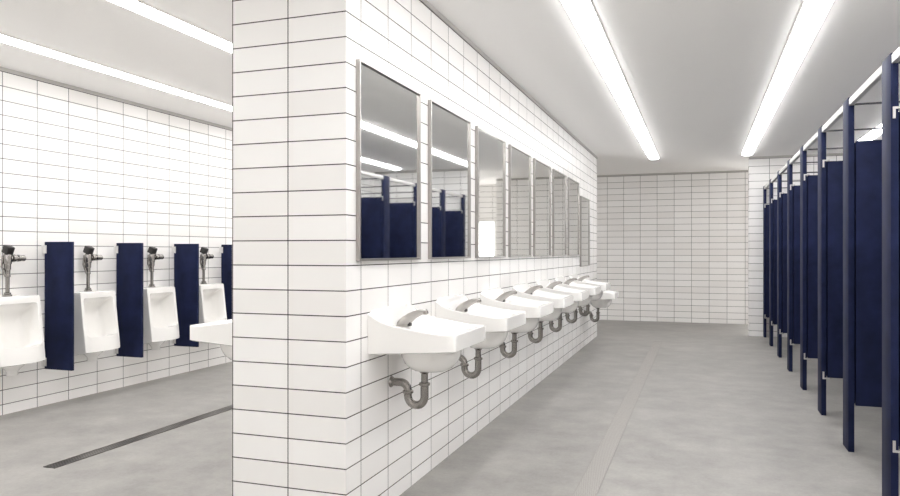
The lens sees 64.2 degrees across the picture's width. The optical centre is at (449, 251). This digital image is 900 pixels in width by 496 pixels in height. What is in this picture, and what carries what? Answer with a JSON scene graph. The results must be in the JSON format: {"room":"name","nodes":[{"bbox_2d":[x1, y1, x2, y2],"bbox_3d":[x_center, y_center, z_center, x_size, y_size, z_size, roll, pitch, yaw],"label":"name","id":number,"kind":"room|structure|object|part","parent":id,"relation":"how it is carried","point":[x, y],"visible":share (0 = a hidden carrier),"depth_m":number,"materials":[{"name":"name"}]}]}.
{"room":"public restroom","nodes":[
{"label":"public restroom","id":0,"kind":"room"},
{"bbox_2d":[0,71,231,415],"bbox_3d":[-2.510,-0.076,7.130,0.150,2.452,15.000,0,0,19],"label":"wall","id":1,"kind":"structure","parent":0,"point":[84,169],"depth_m":5.88,"materials":[{"name":"white tile"}]},
{"bbox_2d":[0,245,44,375],"bbox_3d":[-3.040,0.406,5.006,0.257,0.912,0.350,0,0,19],"label":"urinal","id":2,"kind":"object","parent":1,"relation":"attached to","point":[21,327],"visible":1,"depth_m":5.04,"materials":[{"name":"white ceramic"}]},
{"bbox_2d":[0,295,44,375],"bbox_3d":[-3.040,0.586,5.006,0.257,0.552,0.350,0,0,19],"label":"bowl","id":3,"kind":"object","parent":2,"relation":"on","point":[21,327],"depth_m":5.05,"materials":[{"name":"white ceramic"}]},
{"bbox_2d":[41,242,73,370],"bbox_3d":[-2.913,0.400,5.337,0.278,0.952,0.060,0,0,19],"label":"screen","id":4,"kind":"object","parent":1,"relation":"attached to","point":[59,256],"visible":0.97,"depth_m":5.32,"materials":[{"name":"metal"}]},
{"bbox_2d":[74,246,119,361],"bbox_3d":[-2.809,0.406,5.666,0.257,0.912,0.350,0,0,19],"label":"urinal","id":5,"kind":"object","parent":1,"relation":"attached to","point":[96,330],"visible":0.98,"depth_m":5.67,"materials":[{"name":"white ceramic"}]},
{"bbox_2d":[74,290,119,361],"bbox_3d":[-2.809,0.586,5.666,0.257,0.552,0.350,0,0,19],"label":"bowl","id":6,"kind":"object","parent":5,"relation":"on","point":[96,330],"depth_m":5.67,"materials":[{"name":"white ceramic"}]},
{"bbox_2d":[0,67,231,129],"bbox_3d":[-2.613,-1.289,6.599,0.006,0.026,13.930,0,0,19],"label":"trim","id":7,"kind":"structure","parent":1,"relation":"attached to","point":[1,68],"depth_m":5.91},
{"bbox_2d":[114,243,142,357],"bbox_3d":[-2.682,0.400,5.997,0.278,0.952,0.060,0,0,19],"label":"screen","id":8,"kind":"object","parent":1,"relation":"attached to","point":[129,256],"visible":0.91,"depth_m":5.98,"materials":[{"name":"metal"}]},
{"bbox_2d":[143,246,179,349],"bbox_3d":[-2.578,0.406,6.327,0.257,0.912,0.350,0,0,19],"label":"urinal","id":9,"kind":"object","parent":1,"relation":"attached to","point":[160,318],"visible":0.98,"depth_m":6.33,"materials":[{"name":"white ceramic"}]},
{"bbox_2d":[143,286,179,349],"bbox_3d":[-2.578,0.586,6.327,0.257,0.552,0.350,0,0,19],"label":"bowl","id":10,"kind":"object","parent":9,"relation":"on","point":[160,318],"depth_m":6.34,"materials":[{"name":"white ceramic"}]},
{"bbox_2d":[172,244,198,346],"bbox_3d":[-2.451,0.400,6.656,0.278,0.952,0.060,0,0,19],"label":"screen","id":11,"kind":"object","parent":1,"relation":"attached to","point":[186,256],"visible":0.87,"depth_m":6.64,"materials":[{"name":"metal"}]},
{"bbox_2d":[199,247,226,323],"bbox_3d":[-2.346,0.406,6.988,0.257,0.912,0.350,0,0,19],"label":"urinal","id":12,"kind":"object","parent":1,"relation":"attached to","point":[212,306],"visible":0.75,"depth_m":7.06,"materials":[{"name":"white ceramic"}]},
{"bbox_2d":[199,283,226,323],"bbox_3d":[-2.346,0.586,6.988,0.257,0.552,0.350,0,0,19],"label":"bowl","id":13,"kind":"object","parent":12,"relation":"on","point":[212,306],"depth_m":7.09,"materials":[{"name":"white ceramic"}]},
{"bbox_2d":[219,245,231,319],"bbox_3d":[-2.221,0.400,7.315,0.278,0.952,0.060,0,0,19],"label":"screen","id":14,"kind":"object","parent":1,"relation":"attached to","point":[225,250],"visible":0.4,"depth_m":7.32,"materials":[{"name":"metal"}]},
{"bbox_2d":[232,0,596,495],"bbox_3d":[0.542,-0.076,6.436,0.542,2.452,7.353,0,0,19],"label":"wall","id":15,"kind":"structure","parent":0,"point":[314,413],"depth_m":3.02,"materials":[{"name":"white tile"}]},
{"bbox_2d":[190,319,231,359],"bbox_3d":[-0.972,0.481,3.519,0.388,0.464,0.494,0,0,19],"label":"sink","id":16,"kind":"object","parent":15,"relation":"attached to","point":[217,332],"visible":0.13,"depth_m":3.33,"materials":[{"name":"white ceramic"}]},
{"bbox_2d":[356,59,420,260],"bbox_3d":[-0.267,-0.379,3.276,0.020,0.834,0.682,0,0,19],"label":"wall mirror","id":17,"kind":"object","parent":15,"relation":"attached to","point":[388,110],"visible":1,"depth_m":3.22,"materials":[{"name":"silver glass"}]},
{"bbox_2d":[368,304,484,408],"bbox_3d":[-0.088,0.481,3.230,0.388,0.464,0.494,0,0,19],"label":"sink","id":18,"kind":"object","parent":15,"relation":"attached to","point":[426,344],"visible":1,"depth_m":3.11,"materials":[{"name":"white ceramic"}]},
{"bbox_2d":[396,309,427,326],"bbox_3d":[-0.174,0.307,3.261,0.164,0.101,0.072,0,0,19],"label":"faucet","id":19,"kind":"object","parent":18,"relation":"on","point":[405,321],"depth_m":3.25,"materials":[{"name":"silver metal"}]},
{"bbox_2d":[368,304,484,372],"bbox_3d":[-0.088,0.392,3.230,0.388,0.285,0.494,0,0,19],"label":"basin","id":20,"kind":"object","parent":18,"relation":"in","point":[425,343],"depth_m":3.08,"materials":[{"name":"white ceramic"}]},
{"bbox_2d":[428,99,470,258],"bbox_3d":[0.007,-0.379,4.056,0.020,0.834,0.682,0,0,19],"label":"wall mirror","id":21,"kind":"object","parent":15,"relation":"attached to","point":[449,133],"visible":1,"depth_m":4.01,"materials":[{"name":"metal"}]},
{"bbox_2d":[435,294,525,378],"bbox_3d":[0.185,0.481,4.010,0.388,0.464,0.494,0,0,19],"label":"sink","id":22,"kind":"object","parent":15,"relation":"attached to","point":[497,322],"visible":0.8,"depth_m":3.93,"materials":[{"name":"white ceramic"}]},
{"bbox_2d":[456,298,480,311],"bbox_3d":[0.099,0.307,4.041,0.164,0.101,0.072,0,0,19],"label":"faucet","id":23,"kind":"object","parent":22,"relation":"on","point":[463,307],"depth_m":4.03,"materials":[{"name":"silver metal"}]},
{"bbox_2d":[435,294,525,348],"bbox_3d":[0.185,0.392,4.010,0.388,0.285,0.494,0,0,19],"label":"basin","id":24,"kind":"object","parent":22,"relation":"in","point":[497,322],"depth_m":3.89,"materials":[{"name":"white ceramic"}]},
{"bbox_2d":[475,126,505,257],"bbox_3d":[0.280,-0.379,4.836,0.020,0.834,0.682,0,0,19],"label":"wall mirror","id":25,"kind":"object","parent":15,"relation":"attached to","point":[490,150],"visible":1,"depth_m":4.79,"materials":[{"name":"metal"}]},
{"bbox_2d":[420,0,596,157],"bbox_3d":[0.800,-1.289,6.345,0.006,0.026,7.353,0,0,19],"label":"trim","id":26,"kind":"structure","parent":15,"relation":"attached to","point":[431,7],"depth_m":4.85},
{"bbox_2d":[480,288,553,357],"bbox_3d":[0.459,0.481,4.790,0.388,0.464,0.494,0,0,19],"label":"sink","id":27,"kind":"object","parent":15,"relation":"attached to","point":[495,297],"visible":0.73,"depth_m":4.71,"materials":[{"name":"white ceramic"}]},
{"bbox_2d":[495,290,516,301],"bbox_3d":[0.372,0.307,4.821,0.164,0.101,0.072,0,0,19],"label":"faucet","id":28,"kind":"object","parent":27,"relation":"on","point":[502,297],"depth_m":4.81,"materials":[{"name":"silver metal"}]},
{"bbox_2d":[480,288,553,332],"bbox_3d":[0.459,0.392,4.790,0.388,0.285,0.494,0,0,19],"label":"basin","id":29,"kind":"object","parent":27,"relation":"in","point":[495,297],"depth_m":4.68,"materials":[{"name":"white ceramic"}]},
{"bbox_2d":[508,144,530,256],"bbox_3d":[0.553,-0.379,5.616,0.020,0.834,0.682,0,0,19],"label":"wall mirror","id":30,"kind":"object","parent":15,"relation":"attached to","point":[519,162],"visible":1,"depth_m":5.58,"materials":[{"name":"metal"}]},
{"bbox_2d":[533,158,550,255],"bbox_3d":[0.826,-0.379,6.396,0.020,0.834,0.682,0,0,19],"label":"wall mirror","id":31,"kind":"object","parent":15,"relation":"attached to","point":[541,171],"visible":1,"depth_m":6.35,"materials":[{"name":"metal"}]},
{"bbox_2d":[512,283,573,342],"bbox_3d":[0.732,0.481,5.571,0.388,0.464,0.494,0,0,19],"label":"sink","id":32,"kind":"object","parent":15,"relation":"attached to","point":[524,290],"visible":0.7,"depth_m":5.52,"materials":[{"name":"white ceramic"}]},
{"bbox_2d":[524,285,542,294],"bbox_3d":[0.645,0.307,5.601,0.164,0.101,0.072,0,0,19],"label":"faucet","id":33,"kind":"object","parent":32,"relation":"on","point":[529,291],"depth_m":5.59,"materials":[{"name":"silver metal"}]},
{"bbox_2d":[512,283,573,320],"bbox_3d":[0.732,0.392,5.571,0.388,0.285,0.494,0,0,19],"label":"basin","id":34,"kind":"object","parent":32,"relation":"in","point":[524,290],"depth_m":5.46,"materials":[{"name":"white ceramic"}]},
{"bbox_2d":[552,169,566,255],"bbox_3d":[1.099,-0.379,7.176,0.020,0.834,0.682,0,0,19],"label":"wall mirror","id":35,"kind":"object","parent":15,"relation":"attached to","point":[559,180],"visible":1,"depth_m":7.16,"materials":[{"name":"metal"}]},
{"bbox_2d":[536,279,588,331],"bbox_3d":[1.005,0.481,6.351,0.388,0.464,0.494,0,0,19],"label":"sink","id":36,"kind":"object","parent":15,"relation":"attached to","point":[579,295],"visible":0.61,"depth_m":6.31,"materials":[{"name":"white ceramic"}]},
{"bbox_2d":[546,281,561,288],"bbox_3d":[0.918,0.307,6.381,0.164,0.101,0.072,0,0,19],"label":"faucet","id":37,"kind":"object","parent":36,"relation":"on","point":[552,285],"depth_m":6.37,"materials":[{"name":"silver metal"}]},
{"bbox_2d":[536,279,588,312],"bbox_3d":[1.005,0.392,6.351,0.388,0.285,0.494,0,0,19],"label":"basin","id":38,"kind":"object","parent":36,"relation":"in","point":[579,295],"depth_m":6.24,"materials":[{"name":"white ceramic"}]},
{"bbox_2d":[567,177,578,255],"bbox_3d":[1.372,-0.379,7.957,0.020,0.834,0.682,0,0,19],"label":"wall mirror","id":39,"kind":"object","parent":15,"relation":"attached to","point":[572,185],"visible":1,"depth_m":7.89,"materials":[{"name":"metal"}]},
{"bbox_2d":[554,276,600,322],"bbox_3d":[1.278,0.481,7.131,0.388,0.464,0.494,0,0,19],"label":"sink","id":40,"kind":"object","parent":15,"relation":"attached to","point":[593,290],"visible":0.59,"depth_m":7.09,"materials":[{"name":"white ceramic"}]},
{"bbox_2d":[563,278,576,284],"bbox_3d":[1.191,0.307,7.161,0.164,0.101,0.072,0,0,19],"label":"faucet","id":41,"kind":"object","parent":40,"relation":"on","point":[569,281],"depth_m":7.15,"materials":[{"name":"silver metal"}]},
{"bbox_2d":[554,276,600,305],"bbox_3d":[1.278,0.392,7.131,0.388,0.285,0.494,0,0,19],"label":"basin","id":42,"kind":"object","parent":40,"relation":"in","point":[593,290],"depth_m":7.02,"materials":[{"name":"white ceramic"}]},
{"bbox_2d":[580,196,589,266],"bbox_3d":[1.645,-0.244,8.737,0.020,0.834,0.682,0,0,19],"label":"wall mirror","id":43,"kind":"object","parent":15,"relation":"attached to","point":[584,202],"visible":1,"depth_m":8.70,"materials":[{"name":"metal"}]},
{"bbox_3d":[1.642,-0.244,8.738,0.006,0.814,0.662,0,0,19],"label":"glass","id":44,"kind":"part","parent":43,"relation":"part of","materials":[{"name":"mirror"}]},
{"bbox_2d":[569,274,610,315],"bbox_3d":[1.551,0.481,7.911,0.388,0.464,0.494,0,0,19],"label":"sink","id":45,"kind":"object","parent":15,"relation":"attached to","point":[605,286],"visible":0.62,"depth_m":7.90,"materials":[{"name":"white ceramic"}]},
{"bbox_2d":[577,275,588,280],"bbox_3d":[1.464,0.307,7.941,0.164,0.101,0.072,0,0,19],"label":"faucet","id":46,"kind":"object","parent":45,"relation":"on","point":[582,278],"depth_m":7.93,"materials":[{"name":"silver metal"}]},
{"bbox_2d":[569,274,610,300],"bbox_3d":[1.551,0.392,7.911,0.388,0.285,0.494,0,0,19],"label":"basin","id":47,"kind":"object","parent":45,"relation":"in","point":[605,286],"depth_m":7.81,"materials":[{"name":"white ceramic"}]},
{"bbox_2d":[584,290,618,321],"bbox_3d":[1.824,0.621,8.691,0.388,0.464,0.494,0,0,19],"label":"sink","id":48,"kind":"object","parent":15,"relation":"attached to","point":[605,301],"visible":0.63,"depth_m":8.58,"materials":[{"name":"white ceramic"}]},
{"bbox_2d":[590,290,618,307],"bbox_3d":[1.824,0.532,8.691,0.388,0.285,0.494,0,0,19],"label":"basin","id":49,"kind":"object","parent":48,"relation":"in","point":[605,301],"depth_m":8.55,"materials":[{"name":"white ceramic"}]},
{"bbox_2d":[0,320,899,495],"bbox_3d":[0.864,1.210,5.949,7.300,0.120,15.300,0,0,19],"label":"floor","id":50,"kind":"structure","parent":0,"point":[717,411],"depth_m":4.49,"materials":[{"name":"concrete"}]},
{"bbox_2d":[43,405,231,468],"bbox_3d":[-1.038,1.149,6.959,0.082,0.003,6.650,0,0,19],"label":"floor drain","id":51,"kind":"object","parent":50,"relation":"on","point":[167,428],"visible":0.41,"depth_m":4.39,"materials":[{"name":"grey metal"}]},
{"bbox_2d":[572,341,661,495],"bbox_3d":[1.286,1.149,5.245,0.108,0.003,8.350,0,0,19],"label":"floor drain","id":52,"kind":"object","parent":50,"relation":"on","point":[590,483],"visible":1,"depth_m":4.49,"materials":[{"name":"metal"}]},
{"bbox_2d":[763,182,786,336],"bbox_3d":[4.853,0.130,9.095,1.550,2.040,0.977,0,0,19],"label":"partition","id":53,"kind":"object","parent":50,"relation":"on","point":[765,206],"depth_m":9.65,"materials":[{"name":"metal"}]},
{"bbox_3d":[4.997,0.122,9.475,1.505,1.521,0.025,0,0,19],"label":"panel","id":54,"kind":"part","parent":53,"relation":"part of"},
{"bbox_3d":[4.590,0.122,9.542,0.681,1.521,0.026,0,0,19],"label":"door","id":55,"kind":"part","parent":53,"relation":"part of","materials":[{"name":"blue plastic"}]},
{"bbox_2d":[769,174,796,345],"bbox_3d":[4.533,0.130,8.183,1.550,2.040,0.977,0,0,19],"label":"partition","id":56,"kind":"object","parent":50,"relation":"on","point":[772,202],"depth_m":8.74,"materials":[{"name":"metal"}]},
{"bbox_3d":[4.678,0.122,8.563,1.505,1.521,0.025,0,0,19],"label":"panel","id":57,"kind":"part","parent":56,"relation":"part of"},
{"bbox_3d":[3.788,-0.861,8.354,0.027,0.038,0.806,0,0,19],"label":"head rail","id":58,"kind":"part","parent":56,"relation":"part of","materials":[{"name":"metal"}]},
{"bbox_3d":[4.271,0.122,8.630,0.681,1.521,0.026,0,0,19],"label":"door","id":59,"kind":"part","parent":56,"relation":"part of","materials":[{"name":"blue plastic"}]},
{"bbox_2d":[777,164,817,357],"bbox_3d":[4.210,0.130,7.260,1.550,2.040,0.977,0,0,19],"label":"partition","id":60,"kind":"object","parent":50,"relation":"on","point":[781,196],"depth_m":7.81,"materials":[{"name":"metal"}]},
{"bbox_3d":[3.465,-0.861,7.430,0.027,0.038,0.806,0,0,19],"label":"head rail","id":61,"kind":"part","parent":60,"relation":"part of","materials":[{"name":"metal"}]},
{"bbox_3d":[3.948,0.122,7.707,0.681,1.521,0.026,0,0,19],"label":"door","id":62,"kind":"part","parent":60,"relation":"part of","materials":[{"name":"blue plastic"}]},
{"bbox_2d":[787,150,817,371],"bbox_3d":[3.887,0.130,6.337,1.550,2.040,0.977,0,0,19],"label":"partition","id":63,"kind":"object","parent":50,"relation":"on","point":[793,192],"depth_m":6.88,"materials":[{"name":"metal"}]},
{"bbox_3d":[3.142,-0.861,6.507,0.027,0.038,0.806,0,0,19],"label":"head rail","id":64,"kind":"part","parent":63,"relation":"part of","materials":[{"name":"metal"}]},
{"bbox_3d":[3.625,0.122,6.784,0.681,1.521,0.026,0,0,19],"label":"door","id":65,"kind":"part","parent":63,"relation":"part of","materials":[{"name":"blue plastic"}]},
{"bbox_2d":[800,132,842,389],"bbox_3d":[3.564,0.130,5.414,1.550,2.040,0.977,0,0,19],"label":"partition","id":66,"kind":"object","parent":50,"relation":"on","point":[808,184],"depth_m":5.96,"materials":[{"name":"metal"}]},
{"bbox_3d":[3.708,0.122,5.794,1.505,1.521,0.025,0,0,19],"label":"panel","id":67,"kind":"part","parent":66,"relation":"part of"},
{"bbox_3d":[2.819,-0.861,5.584,0.027,0.038,0.806,0,0,19],"label":"head rail","id":68,"kind":"part","parent":66,"relation":"part of","materials":[{"name":"metal"}]},
{"bbox_3d":[3.302,0.122,5.861,0.681,1.521,0.026,0,0,19],"label":"door","id":69,"kind":"part","parent":66,"relation":"part of","materials":[{"name":"blue plastic"}]},
{"bbox_3d":[3.713,-0.863,5.792,1.518,0.010,0.009,0,0,19],"label":"brace rail","id":70,"kind":"part","parent":66,"relation":"part of","materials":[{"name":"metal"}]},
{"bbox_2d":[818,106,881,415],"bbox_3d":[3.241,0.130,4.491,1.550,2.040,0.977,0,0,19],"label":"partition","id":71,"kind":"object","parent":50,"relation":"on","point":[830,173],"depth_m":5.03,"materials":[{"name":"metal"}]},
{"bbox_3d":[3.385,0.122,4.871,1.505,1.521,0.025,0,0,19],"label":"panel","id":72,"kind":"part","parent":71,"relation":"part of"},
{"bbox_3d":[2.496,-0.861,4.661,0.027,0.038,0.806,0,0,19],"label":"head rail","id":73,"kind":"part","parent":71,"relation":"part of","materials":[{"name":"metal"}]},
{"bbox_3d":[2.978,0.122,4.938,0.681,1.521,0.026,0,0,19],"label":"door","id":74,"kind":"part","parent":71,"relation":"part of","materials":[{"name":"blue plastic"}]},
{"bbox_3d":[3.390,-0.863,4.869,1.518,0.010,0.009,0,0,19],"label":"brace rail","id":75,"kind":"part","parent":71,"relation":"part of","materials":[{"name":"metal"}]},
{"bbox_2d":[843,65,899,451],"bbox_3d":[2.918,0.130,3.568,1.550,2.040,0.977,0,0,19],"label":"partition","id":76,"kind":"object","parent":50,"relation":"on","point":[862,160],"depth_m":4.11,"materials":[{"name":"metal"}]},
{"bbox_3d":[3.062,0.122,3.948,1.505,1.521,0.025,0,0,19],"label":"panel","id":77,"kind":"part","parent":76,"relation":"part of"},
{"bbox_3d":[2.173,-0.861,3.738,0.027,0.038,0.806,0,0,19],"label":"head rail","id":78,"kind":"part","parent":76,"relation":"part of","materials":[{"name":"metal"}]},
{"bbox_3d":[2.655,0.122,4.015,0.681,1.521,0.026,0,0,19],"label":"door","id":79,"kind":"part","parent":76,"relation":"part of","materials":[{"name":"blue plastic"}]},
{"bbox_3d":[3.067,-0.863,3.946,1.518,0.010,0.009,0,0,19],"label":"brace rail","id":80,"kind":"part","parent":76,"relation":"part of","materials":[{"name":"metal"}]},
{"bbox_2d":[882,47,899,495],"bbox_3d":[2.595,0.130,2.645,1.550,2.040,0.977,0,0,19],"label":"partition","id":81,"kind":"object","parent":50,"relation":"on","point":[890,106],"depth_m":3.21,"materials":[{"name":"metal"}]},
{"bbox_3d":[1.849,-0.861,2.815,0.027,0.038,0.806,0,0,19],"label":"head rail","id":82,"kind":"part","parent":81,"relation":"part of","materials":[{"name":"metal"}]},
{"bbox_3d":[2.332,0.122,3.092,0.681,1.521,0.026,0,0,19],"label":"door","id":83,"kind":"part","parent":81,"relation":"part of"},
{"bbox_2d":[0,0,899,174],"bbox_3d":[0.864,-1.362,5.949,7.300,0.120,15.300,0,0,19],"label":"ceiling","id":84,"kind":"structure","parent":0,"point":[698,74],"depth_m":4.88,"materials":[{"name":"paint"}]},
{"bbox_2d":[0,33,231,110],"bbox_3d":[-2.214,-1.294,5.781,0.140,0.017,11.066,0,0,19],"label":"recessed light","id":85,"kind":"object","parent":84,"relation":"in","point":[7,39],"visible":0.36,"depth_m":5.06,"materials":[{"name":"white paint"}]},
{"bbox_2d":[107,0,231,52],"bbox_3d":[-1.096,-1.294,5.390,0.140,0.017,11.066,0,0,19],"label":"recessed light","id":86,"kind":"object","parent":84,"relation":"in","point":[137,6],"visible":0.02,"depth_m":4.03,"materials":[{"name":"white paint"}]},
{"bbox_2d":[560,0,659,159],"bbox_3d":[0.984,-1.288,4.662,0.148,0.029,11.066,0,0,19],"label":"recessed light","id":87,"kind":"object","parent":84,"relation":"in","point":[582,13],"visible":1,"depth_m":4.82,"materials":[{"name":"white paint"}]},
{"bbox_2d":[741,0,834,155],"bbox_3d":[2.105,-1.288,4.269,0.148,0.029,11.066,0,0,19],"label":"recessed light","id":88,"kind":"object","parent":84,"relation":"in","point":[812,14],"visible":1,"depth_m":4.80,"materials":[{"name":"white paint"}]},
{"bbox_2d":[854,123,881,142],"bbox_3d":[3.251,-1.288,3.868,0.148,0.029,11.066,0,0,19],"label":"recessed light","id":89,"kind":"object","parent":84,"relation":"in","point":[872,134],"visible":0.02,"depth_m":7.82,"materials":[{"name":"white paint"}]},
{"bbox_2d":[597,172,747,323],"bbox_3d":[2.420,-0.076,12.784,5.420,2.452,1.070,0,0,19],"label":"wall","id":90,"kind":"structure","parent":0,"point":[673,247],"depth_m":11.77,"materials":[{"name":"white tile"}]},
{"bbox_2d":[597,170,747,176],"bbox_3d":[2.245,-1.289,12.275,5.414,0.026,0.006,0,0,19],"label":"trim","id":91,"kind":"structure","parent":90,"relation":"attached to","point":[737,170],"depth_m":11.78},
{"bbox_2d":[748,155,842,336],"bbox_3d":[4.940,-0.076,9.618,1.730,2.452,0.160,0,0,19],"label":"wall","id":92,"kind":"structure","parent":0,"point":[760,171],"depth_m":9.79,"materials":[{"name":"white tile"}]},
{"bbox_2d":[749,153,842,158],"bbox_3d":[4.913,-1.289,9.540,1.730,0.026,0.006,0,0,19],"label":"trim","id":93,"kind":"structure","parent":92,"relation":"attached to","point":[834,154],"depth_m":9.67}
]}

